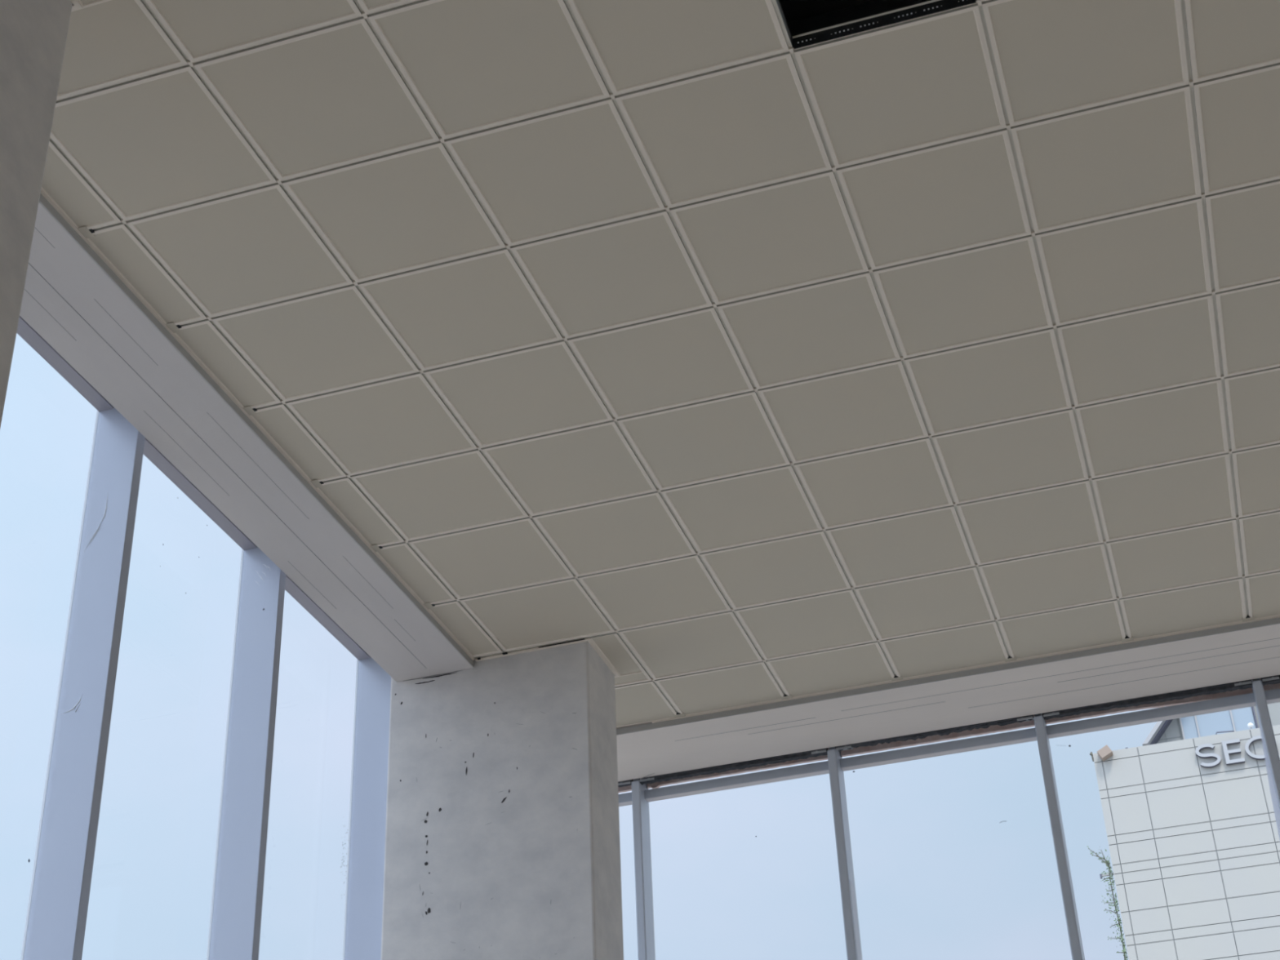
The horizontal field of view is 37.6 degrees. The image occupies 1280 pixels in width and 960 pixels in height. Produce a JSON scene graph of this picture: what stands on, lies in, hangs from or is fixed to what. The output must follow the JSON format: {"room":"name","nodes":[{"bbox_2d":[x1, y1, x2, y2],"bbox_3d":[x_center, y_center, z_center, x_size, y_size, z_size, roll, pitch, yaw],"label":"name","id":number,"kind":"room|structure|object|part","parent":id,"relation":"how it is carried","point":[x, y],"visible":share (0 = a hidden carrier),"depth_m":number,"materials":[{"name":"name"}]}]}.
{"room":"office building lobby","nodes":[
{"label":"office building lobby","id":0,"kind":"room"},
{"bbox_2d":[19,202,472,681],"bbox_3d":[-2.480,-1.668,6.127,0.427,0.988,12.530,-11,-33,14],"label":"beam","id":1,"kind":"structure","parent":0,"point":[68,300],"depth_m":7.73,"materials":[{"name":"grey paint"}]},
{"bbox_2d":[16,315,391,959],"bbox_3d":[-2.664,1.097,4.628,0.257,6.250,12.690,-11,-33,14],"label":"window","id":2,"kind":"structure","parent":1,"relation":"in","point":[55,929],"depth_m":7.80,"materials":[{"name":"metal"}]},
{"bbox_2d":[39,0,1279,735],"bbox_3d":[2.055,-2.756,4.677,10.242,0.976,11.906,-11,-33,14],"label":"ceiling","id":3,"kind":"structure","parent":0,"point":[743,356],"depth_m":7.05,"materials":[{"name":"beige tile"}]},
{"bbox_3d":[-2.054,-1.504,5.555,0.598,0.007,0.524,-11,-33,14],"label":"column trim","id":4,"kind":"part","parent":3,"relation":"part of","materials":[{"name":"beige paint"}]},
{"bbox_3d":[-2.516,-1.725,5.134,0.016,0.040,10.835,-11,-33,14],"label":"edge trim","id":5,"kind":"part","parent":3,"relation":"part of","materials":[{"name":"beige paint"}]},
{"bbox_3d":[-0.481,0.964,9.649,0.633,0.008,0.478,-11,-33,14],"label":"column trim","id":6,"kind":"part","parent":3,"relation":"part of","materials":[{"name":"beige paint"}]},
{"bbox_3d":[3.910,0.560,9.270,10.242,0.040,0.021,-11,-33,14],"label":"edge trim","id":7,"kind":"part","parent":3,"relation":"part of","materials":[{"name":"beige paint"}]},
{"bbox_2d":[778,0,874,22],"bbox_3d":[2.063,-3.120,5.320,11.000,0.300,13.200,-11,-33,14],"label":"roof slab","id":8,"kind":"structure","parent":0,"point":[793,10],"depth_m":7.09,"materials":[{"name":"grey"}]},
{"bbox_2d":[616,623,1279,782],"bbox_3d":[4.213,0.277,9.728,9.781,0.992,0.639,-11,-33,14],"label":"beam","id":9,"kind":"structure","parent":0,"point":[1254,653],"depth_m":10.11,"materials":[{"name":"paint"}]},
{"bbox_2d":[617,675,1279,959],"bbox_3d":[3.990,3.236,8.515,10.750,6.220,0.177,-11,-33,14],"label":"window","id":10,"kind":"structure","parent":9,"relation":"in","point":[1262,691],"depth_m":10.36,"materials":[{"name":"grey metal"}]},
{"bbox_3d":[2.343,2.822,1.631,10.750,0.200,13.000,-11,-33,14],"label":"floor","id":11,"kind":"structure","parent":0,"visible":0},
{"bbox_2d":[0,0,72,427],"bbox_3d":[-2.196,0.603,4.328,1.042,6.740,0.506,-11,-33,14],"label":"concrete column","id":12,"kind":"structure","parent":11,"relation":"on","point":[33,33],"depth_m":5.26,"materials":[{"name":"grey paint"}]},
{"bbox_2d":[381,641,623,959],"bbox_3d":[-0.618,3.078,8.433,1.077,6.740,0.431,-11,-33,14],"label":"concrete column","id":13,"kind":"structure","parent":11,"relation":"on","point":[502,828],"depth_m":9.10,"materials":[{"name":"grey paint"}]},
{"label":"outside","id":14,"kind":"structure","parent":0,"visible":0},
{"bbox_3d":[22.638,26.774,41.245,200.000,0.300,220.000,-11,-33,14],"label":"ground","id":15,"kind":"structure","parent":14,"visible":0},
{"bbox_2d":[1086,845,1128,959],"bbox_3d":[16.289,23.088,58.582,0.740,24.675,1.372,-11,-33,14],"label":"climbing plant","id":16,"kind":"object","parent":15,"relation":"on","point":[1107,862],"visible":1,"depth_m":63.95,"materials":[{"name":"green plant"}]},
{"bbox_2d":[1092,724,1279,959],"bbox_3d":[34.424,21.738,60.679,33.180,27.845,14.000,-11,-33,14],"label":"office building","id":17,"kind":"structure","parent":15,"relation":"on","point":[1194,849],"depth_m":63.61,"materials":[{"name":"grey"}]},
{"bbox_2d":[1097,745,1113,761],"bbox_3d":[16.350,9.604,66.053,0.520,0.472,0.336,-11,-33,14],"label":"box","id":18,"kind":"object","parent":17,"relation":"on","point":[1105,752],"visible":1,"depth_m":65.94,"materials":[{"name":"beige"}]},
{"bbox_2d":[1099,872,1113,879],"bbox_3d":[16.008,13.559,64.415,0.460,0.140,0.100,-11,-33,14],"label":"wall bracket","id":19,"kind":"object","parent":17,"relation":"attached to","point":[1102,874],"visible":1,"depth_m":64.41,"materials":[{"name":"grey metal"}]},
{"bbox_2d":[1195,743,1221,768],"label":"sign","id":20,"kind":"object","parent":17,"relation":"attached to","point":[1201,747],"depth_m":64.90,"materials":[{"name":"silver metal"}]},
{"bbox_2d":[1215,730,1234,734],"bbox_3d":[20.335,8.885,65.491,0.768,0.298,0.044,-11,-33,14],"label":"roof rail","id":21,"kind":"object","parent":17,"relation":"on","point":[1227,731],"visible":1,"depth_m":65.52,"materials":[{"name":"grey metal"}]},
{"bbox_2d":[1221,738,1244,764],"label":"sign","id":22,"kind":"object","parent":17,"relation":"attached to","point":[1227,753],"depth_m":64.69,"materials":[{"name":"silver metal"}]},
{"bbox_2d":[1247,722,1253,728],"bbox_3d":[21.221,8.604,65.263,0.190,0.350,0.200,-11,-33,14],"label":"lamp","id":23,"kind":"object","parent":17,"relation":"on","point":[1250,725],"visible":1,"depth_m":65.25,"materials":[{"name":"grey"}]},
{"bbox_2d":[1244,735,1264,759],"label":"sign","id":24,"kind":"object","parent":17,"relation":"attached to","point":[1254,739],"depth_m":64.57,"materials":[{"name":"silver metal"}]},
{"bbox_2d":[1142,702,1279,746],"bbox_3d":[35.912,24.795,77.365,23.700,40.100,16.900,-11,-33,14],"label":"glass building","id":25,"kind":"structure","parent":15,"relation":"on","point":[1236,720],"depth_m":80.83,"materials":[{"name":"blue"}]}
]}

